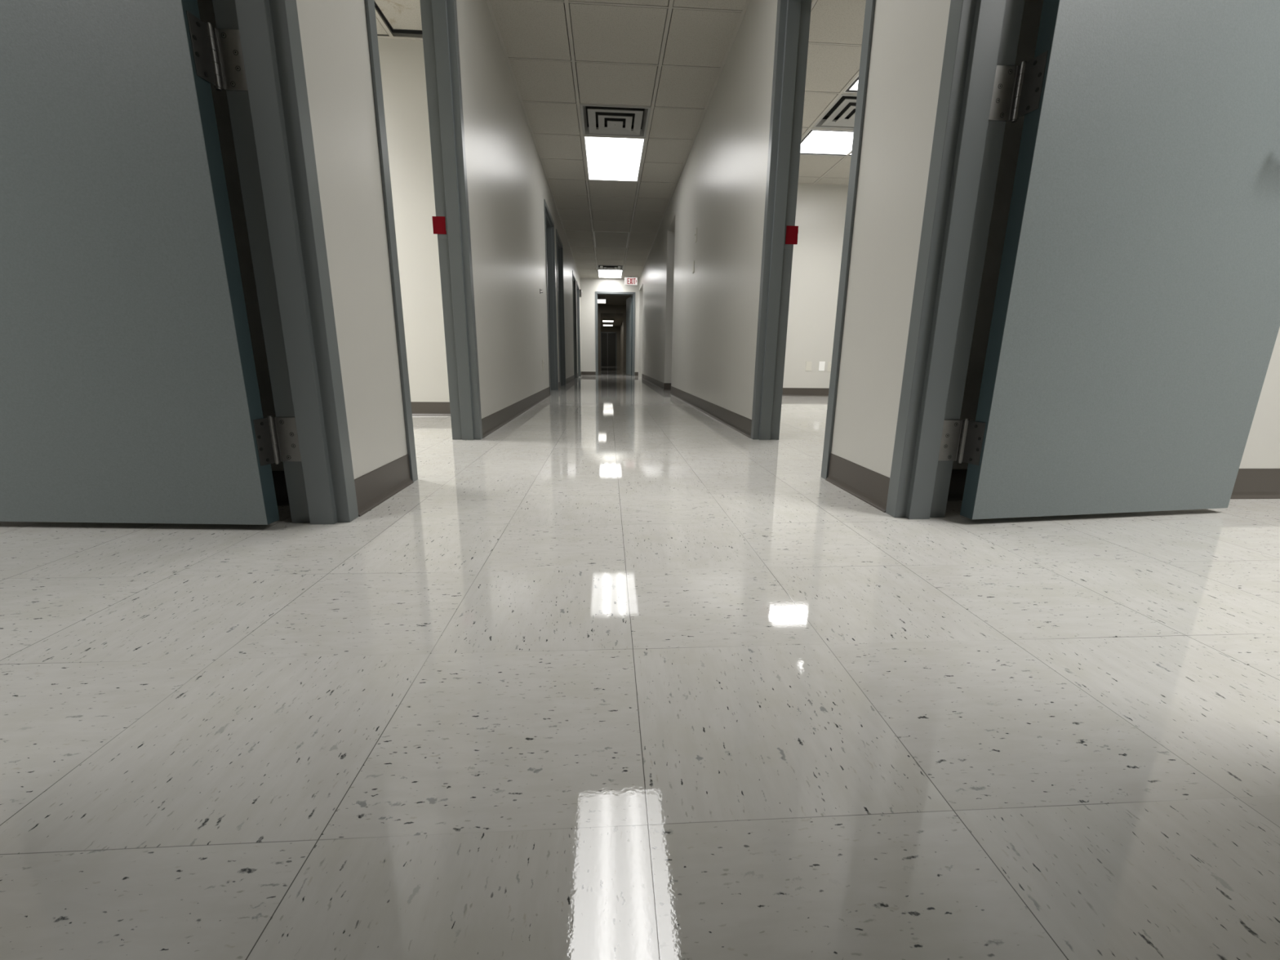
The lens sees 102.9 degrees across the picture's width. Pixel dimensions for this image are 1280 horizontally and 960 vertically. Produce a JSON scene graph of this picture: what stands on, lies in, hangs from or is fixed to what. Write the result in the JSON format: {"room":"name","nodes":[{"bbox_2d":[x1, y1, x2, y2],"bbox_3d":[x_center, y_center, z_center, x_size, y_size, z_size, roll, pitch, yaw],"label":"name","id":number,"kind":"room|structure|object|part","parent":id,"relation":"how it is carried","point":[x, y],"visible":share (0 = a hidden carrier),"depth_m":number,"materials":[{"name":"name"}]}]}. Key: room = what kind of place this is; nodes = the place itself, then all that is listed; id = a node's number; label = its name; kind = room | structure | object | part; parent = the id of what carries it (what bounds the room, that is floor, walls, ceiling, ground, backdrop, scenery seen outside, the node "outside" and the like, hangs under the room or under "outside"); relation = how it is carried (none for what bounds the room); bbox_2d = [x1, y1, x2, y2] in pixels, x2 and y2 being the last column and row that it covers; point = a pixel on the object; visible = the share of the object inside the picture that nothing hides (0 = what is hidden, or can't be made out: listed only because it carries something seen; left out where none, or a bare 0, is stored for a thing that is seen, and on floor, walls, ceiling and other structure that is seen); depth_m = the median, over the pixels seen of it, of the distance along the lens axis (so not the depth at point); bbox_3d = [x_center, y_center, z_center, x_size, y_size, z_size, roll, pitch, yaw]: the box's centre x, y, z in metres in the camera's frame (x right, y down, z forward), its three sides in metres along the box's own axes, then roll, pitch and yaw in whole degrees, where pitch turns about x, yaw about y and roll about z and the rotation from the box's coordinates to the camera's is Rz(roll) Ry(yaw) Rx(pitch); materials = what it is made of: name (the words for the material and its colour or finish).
{"room":"office corridor","nodes":[
{"label":"office corridor","id":0,"kind":"room"},
{"bbox_2d":[197,0,284,471],"bbox_3d":[-2.599,-1.210,1.184,3.370,2.620,0.120,0,13,-4],"label":"wall","id":1,"kind":"structure","parent":0,"point":[206,9],"depth_m":1.35,"materials":[{"name":"paint"}]},
{"bbox_2d":[374,7,422,39],"bbox_3d":[-2.662,-2.686,2.102,3.370,0.157,2.350,0,13,-4],"label":"ceiling","id":2,"kind":"structure","parent":0,"point":[382,28],"depth_m":3.26,"materials":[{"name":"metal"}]},
{"bbox_2d":[373,0,422,34],"bbox_3d":[-1.288,-2.827,3.022,0.583,0.031,0.583,0,15,-4],"label":"board","id":3,"kind":"object","parent":2,"relation":"attached to","point":[401,16],"visible":0.46,"depth_m":3.12,"materials":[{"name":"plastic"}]},
{"bbox_2d":[377,32,449,402],"bbox_3d":[-2.752,-1.779,3.583,3.370,2.620,0.120,0,13,-4],"label":"wall","id":4,"kind":"structure","parent":0,"point":[402,61],"depth_m":3.57,"materials":[{"name":"paint"}]},
{"bbox_2d":[271,401,450,505],"bbox_3d":[-2.514,0.381,-0.070,3.370,0.102,8.000,0,13,-4],"label":"baseboard","id":5,"kind":"structure","parent":4,"relation":"attached to","point":[418,408],"depth_m":3.87,"materials":[{"name":"plastic"}]},
{"bbox_2d":[296,0,581,479],"bbox_3d":[-1.065,-2.007,4.630,0.130,2.620,18.050,0,13,-4],"label":"wall","id":6,"kind":"structure","parent":0,"point":[508,186],"depth_m":1.68,"materials":[{"name":"paint"}]},
{"bbox_2d":[0,0,358,524],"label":"door","id":7,"kind":"structure","parent":6,"relation":"in","point":[130,393],"depth_m":1.17,"materials":[{"name":"paint"}]},
{"bbox_3d":[-0.924,-0.909,1.078,0.003,0.114,0.050,2,13,6],"label":"plate","id":8,"kind":"part","parent":7,"relation":"part of","materials":[{"name":"metal"}]},
{"bbox_3d":[-0.892,-0.916,1.113,0.062,0.114,0.006,0,13,-4],"label":"jamb plate","id":9,"kind":"part","parent":7,"relation":"part of","materials":[{"name":"metal"}]},
{"bbox_3d":[-0.933,-0.096,1.270,0.003,0.114,0.050,2,13,6],"label":"plate","id":10,"kind":"part","parent":7,"relation":"part of","materials":[{"name":"metal"}]},
{"bbox_3d":[-0.811,-0.830,0.659,0.150,2.160,1.035,0,13,-4],"label":"frame","id":11,"kind":"part","parent":7,"relation":"part of","materials":[{"name":"paint"}]},
{"bbox_3d":[-0.901,-0.103,1.305,0.062,0.114,0.006,0,13,-4],"label":"jamb plate","id":12,"kind":"part","parent":7,"relation":"part of","materials":[{"name":"metal"}]},
{"bbox_2d":[364,0,482,481],"bbox_3d":[-0.905,-1.162,2.061,0.160,2.160,1.041,0,13,-4],"label":"door","id":13,"kind":"structure","parent":6,"relation":"in","point":[439,22],"depth_m":2.44,"materials":[{"name":"paint"}]},
{"bbox_2d":[431,216,446,234],"bbox_3d":[-0.990,-1.257,2.515,0.063,0.080,0.002,0,13,-4],"label":"tape","id":14,"kind":"object","parent":13,"relation":"attached to","point":[438,222],"visible":1,"depth_m":2.52,"materials":[{"name":"red plastic"}]},
{"bbox_3d":[-0.984,-1.258,2.518,0.061,0.125,0.002,0,13,-4],"label":"strike plate","id":15,"kind":"part","parent":13,"relation":"part of","materials":[{"name":"paint"}]},
{"bbox_2d":[354,371,582,516],"bbox_3d":[-1.008,-0.782,4.925,0.013,0.102,18.050,0,13,-4],"label":"baseboard","id":16,"kind":"structure","parent":6,"relation":"attached to","point":[374,487],"depth_m":1.68,"materials":[{"name":"plastic"}]},
{"bbox_2d":[543,199,558,395],"bbox_3d":[-1.179,-2.196,6.425,0.150,2.160,1.033,0,13,-4],"label":"door","id":17,"kind":"structure","parent":6,"relation":"in","point":[548,222],"depth_m":6.80,"materials":[{"name":"paint"}]},
{"bbox_2d":[555,228,565,388],"bbox_3d":[-1.262,-2.503,7.721,0.150,2.160,1.035,0,13,-4],"label":"door","id":18,"kind":"structure","parent":6,"relation":"in","point":[559,246],"depth_m":8.10,"materials":[{"name":"paint"}]},
{"bbox_2d":[572,270,577,377],"bbox_3d":[-1.470,-3.278,10.989,0.150,2.160,1.035,0,13,-4],"label":"door","id":19,"kind":"structure","parent":6,"relation":"in","point":[574,284],"depth_m":11.36,"materials":[{"name":"paint"}]},
{"bbox_2d":[576,280,580,377],"bbox_3d":[-1.557,-3.600,12.348,0.150,2.160,1.035,0,13,-4],"label":"door","id":20,"kind":"structure","parent":6,"relation":"in","point":[577,285],"depth_m":12.71,"materials":[{"name":"paint"}]},
{"bbox_2d":[579,274,639,376],"bbox_3d":[-0.765,-4.103,13.513,8.800,2.620,0.130,0,13,-4],"label":"wall","id":21,"kind":"structure","parent":0,"point":[588,286],"depth_m":13.36,"materials":[{"name":"paint"}]},
{"bbox_2d":[581,371,638,376],"bbox_3d":[0.972,-2.867,13.843,5.100,0.102,0.013,0,13,-4],"label":"baseboard","id":22,"kind":"structure","parent":21,"relation":"attached to","point":[583,373],"depth_m":13.70,"materials":[{"name":"plastic"}]},
{"bbox_2d":[595,291,635,376],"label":"door","id":23,"kind":"structure","parent":21,"relation":"in","point":[630,302],"depth_m":13.66,"materials":[{"name":"paint"}]},
{"bbox_2d":[597,304,626,370],"bbox_3d":[-1.487,-6.410,23.242,6.600,2.620,19.920,0,13,-4],"label":"wall","id":24,"kind":"structure","parent":0,"point":[620,331],"depth_m":19.96,"materials":[{"name":"paint"}]},
{"bbox_2d":[600,332,616,366],"bbox_3d":[-2.025,-8.424,32.827,1.045,2.120,0.090,0,13,-4],"label":"door","id":25,"kind":"structure","parent":24,"relation":"in","point":[608,340],"depth_m":32.79,"materials":[{"name":"paint"}]},
{"bbox_2d":[597,294,631,326],"bbox_3d":[-1.474,-7.551,22.973,6.600,0.030,19.920,0,13,-4],"label":"ceiling","id":26,"kind":"structure","parent":0,"point":[618,318],"depth_m":19.35,"materials":[{"name":"paint"}]},
{"bbox_2d":[597,297,605,303],"bbox_3d":[-1.475,-6.253,17.730,0.584,0.076,1.203,0,13,-4],"label":"ceiling light","id":27,"kind":"object","parent":26,"relation":"attached to","point":[600,300],"visible":0.52,"depth_m":17.37,"materials":[{"name":"white plastic"}]},
{"bbox_2d":[602,319,613,322],"bbox_3d":[-1.696,-8.464,27.077,0.584,0.076,1.203,0,13,-4],"label":"ceiling light","id":28,"kind":"object","parent":26,"relation":"attached to","point":[603,320],"visible":1,"depth_m":26.72,"materials":[{"name":"white plastic"}]},
{"bbox_2d":[603,323,613,326],"bbox_3d":[-1.908,-9.235,30.330,0.584,0.076,1.203,0,13,-4],"label":"ceiling light","id":29,"kind":"object","parent":26,"relation":"attached to","point":[604,324],"visible":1,"depth_m":29.76,"materials":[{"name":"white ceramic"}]},
{"bbox_2d":[485,0,750,279],"bbox_3d":[-0.223,-3.202,4.401,1.530,0.157,18.050,0,13,-4],"label":"ceiling","id":30,"kind":"structure","parent":0,"point":[669,57],"depth_m":3.87,"materials":[{"name":"tile"}]},
{"bbox_2d":[597,269,622,278],"bbox_3d":[-0.729,-5.070,12.456,0.584,0.076,1.203,0,13,-4],"label":"ceiling light","id":31,"kind":"object","parent":30,"relation":"attached to","point":[602,273],"visible":0.76,"depth_m":12.46,"materials":[{"name":"white plastic"}]},
{"bbox_2d":[597,265,623,270],"bbox_3d":[-0.672,-4.851,11.570,0.584,0.104,0.584,0,13,-4],"label":"ceiling vent","id":32,"kind":"object","parent":30,"relation":"in","point":[599,267],"visible":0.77,"depth_m":11.74,"materials":[{"name":"white metal"}]},
{"bbox_2d":[593,231,629,248],"bbox_3d":[-0.502,-4.228,8.903,0.584,0.076,1.203,0,13,-4],"label":"ceiling light","id":33,"kind":"object","parent":30,"relation":"attached to","point":[602,239],"visible":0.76,"depth_m":8.88,"materials":[{"name":"white plastic"}]},
{"bbox_2d":[583,136,645,182],"bbox_3d":[-0.276,-3.386,5.351,0.584,0.076,1.203,0,13,-4],"label":"ceiling light","id":34,"kind":"object","parent":30,"relation":"attached to","point":[607,158],"visible":0.76,"depth_m":5.28,"materials":[{"name":"white plastic"}]},
{"bbox_2d":[579,104,650,137],"bbox_3d":[-0.219,-3.167,4.465,0.584,0.104,0.584,0,13,-4],"label":"ceiling vent","id":35,"kind":"object","parent":30,"relation":"in","point":[597,120],"visible":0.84,"depth_m":4.48,"materials":[{"name":"white metal"}]},
{"bbox_2d":[624,275,637,285],"bbox_3d":[-0.225,-4.991,12.775,0.326,0.212,0.062,0,13,-4],"label":"exit sign","id":36,"kind":"object","parent":30,"relation":"hanging from","point":[628,281],"visible":1,"depth_m":12.75,"materials":[{"name":"white plastic"}]},
{"bbox_2d":[0,365,1279,959],"bbox_3d":[-0.857,-3.054,15.027,9.400,0.120,39.300,0,13,-4],"label":"floor","id":37,"kind":"structure","parent":0,"point":[620,673],"depth_m":0.63,"materials":[{"name":"tile"}]},
{"bbox_2d":[638,0,951,477],"bbox_3d":[0.591,-2.013,4.735,0.130,2.620,18.050,0,13,-4],"label":"wall","id":38,"kind":"structure","parent":0,"point":[698,330],"depth_m":2.67,"materials":[{"name":"paint"}]},
{"bbox_2d":[692,260,694,273],"bbox_3d":[0.513,-2.044,4.892,0.007,0.105,0.070,0,13,-4],"label":"wall plate","id":39,"kind":"object","parent":38,"relation":"attached to","point":[693,266],"visible":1,"depth_m":4.88,"materials":[{"name":"white plastic"}]},
{"bbox_2d":[751,0,875,479],"bbox_3d":[0.760,-1.172,2.183,0.160,2.160,1.041,0,13,-4],"label":"door","id":40,"kind":"structure","parent":38,"relation":"in","point":[793,16],"depth_m":2.54,"materials":[{"name":"paint"}]},
{"bbox_3d":[0.780,-1.268,2.646,0.061,0.125,0.002,0,13,-4],"label":"strike plate","id":41,"kind":"part","parent":40,"relation":"part of","materials":[{"name":"paint"}]},
{"bbox_2d":[785,225,798,244],"bbox_3d":[0.788,-1.270,2.643,0.064,0.088,0.002,0,13,-4],"label":"tape","id":42,"kind":"object","parent":40,"relation":"attached to","point":[792,232],"visible":1,"depth_m":2.64,"materials":[{"name":"red plastic"}]},
{"bbox_2d":[641,373,1279,512],"bbox_3d":[2.335,-0.619,4.396,3.583,0.102,16.533,0,13,-4],"label":"baseboard","id":43,"kind":"structure","parent":38,"relation":"attached to","point":[872,487],"depth_m":1.72,"materials":[{"name":"plastic"}]},
{"bbox_2d":[885,0,1279,519],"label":"door","id":44,"kind":"structure","parent":38,"relation":"in","point":[1135,326],"depth_m":1.30,"materials":[{"name":"paint"}]},
{"bbox_3d":[0.863,-0.110,1.416,0.063,0.114,0.006,0,13,-4],"label":"jamb plate","id":45,"kind":"part","parent":44,"relation":"part of","materials":[{"name":"metal"}]},
{"bbox_3d":[0.846,-0.835,0.764,0.150,2.160,1.035,0,13,-4],"label":"frame","id":46,"kind":"part","parent":44,"relation":"part of","materials":[{"name":"paint"}]},
{"bbox_3d":[0.902,-0.101,1.382,0.003,0.114,0.058,-3,14,-15],"label":"plate","id":47,"kind":"part","parent":44,"relation":"part of","materials":[{"name":"metal"}]},
{"bbox_3d":[0.872,-0.927,1.223,0.063,0.114,0.006,0,13,-4],"label":"jamb plate","id":48,"kind":"part","parent":44,"relation":"part of","materials":[{"name":"metal"}]},
{"bbox_3d":[0.911,-0.918,1.189,0.003,0.114,0.058,-3,14,-15],"label":"plate","id":49,"kind":"part","parent":44,"relation":"part of","materials":[{"name":"metal"}]},
{"bbox_2d":[782,183,848,388],"bbox_3d":[2.275,-2.383,6.384,3.440,2.620,0.255,0,13,-4],"label":"wall","id":50,"kind":"structure","parent":0,"point":[820,209],"depth_m":6.24,"materials":[{"name":"paint"}]},
{"bbox_2d":[804,361,812,370],"bbox_3d":[2.138,-1.443,6.463,0.078,0.118,0.007,0,13,-4],"label":"wall outlet","id":51,"kind":"object","parent":50,"relation":"attached to","point":[808,364],"visible":1,"depth_m":6.46,"materials":[{"name":"beige plastic"}]},
{"bbox_2d":[818,361,825,370],"bbox_3d":[2.309,-1.445,6.474,0.074,0.118,0.007,0,13,-4],"label":"wall outlet","id":52,"kind":"object","parent":50,"relation":"attached to","point":[821,366],"visible":1,"depth_m":6.47,"materials":[{"name":"white plastic"}]},
{"bbox_2d":[826,361,831,371],"bbox_3d":[2.424,-1.441,6.481,0.078,0.118,0.009,0,13,-4],"label":"wall outlet","id":53,"kind":"object","parent":50,"relation":"attached to","point":[829,363],"visible":0.61,"depth_m":6.48,"materials":[{"name":"white plastic"}]},
{"bbox_2d":[798,0,866,185],"bbox_3d":[2.446,-2.990,3.636,3.440,0.157,4.825,0,13,-4],"label":"ceiling","id":54,"kind":"structure","parent":0,"point":[836,26],"depth_m":3.60,"materials":[{"name":"tile"}]},
{"bbox_2d":[800,128,853,156],"bbox_3d":[2.106,-3.245,4.869,1.203,0.076,0.584,0,13,-4],"label":"ceiling light","id":55,"kind":"object","parent":54,"relation":"attached to","point":[822,142],"visible":0.2,"depth_m":4.85,"materials":[{"name":"white plastic"}]},
{"bbox_2d":[812,93,857,128],"bbox_3d":[1.840,-3.095,4.260,0.584,0.104,0.584,0,13,-4],"label":"ceiling vent","id":56,"kind":"object","parent":54,"relation":"in","point":[841,114],"visible":0.29,"depth_m":4.35,"materials":[{"name":"white metal"}]},
{"bbox_2d":[843,75,858,93],"bbox_3d":[2.182,-2.964,3.685,1.203,0.076,0.584,0,13,-4],"label":"ceiling light","id":57,"kind":"object","parent":54,"relation":"attached to","point":[852,88],"visible":0.12,"depth_m":3.87,"materials":[{"name":"white plastic"}]},
{"bbox_2d":[951,0,1279,469],"bbox_3d":[2.586,-1.230,1.516,3.440,2.620,0.120,0,13,-4],"label":"wall","id":58,"kind":"structure","parent":0,"point":[1262,448],"depth_m":1.53,"materials":[{"name":"paint"}]}
]}

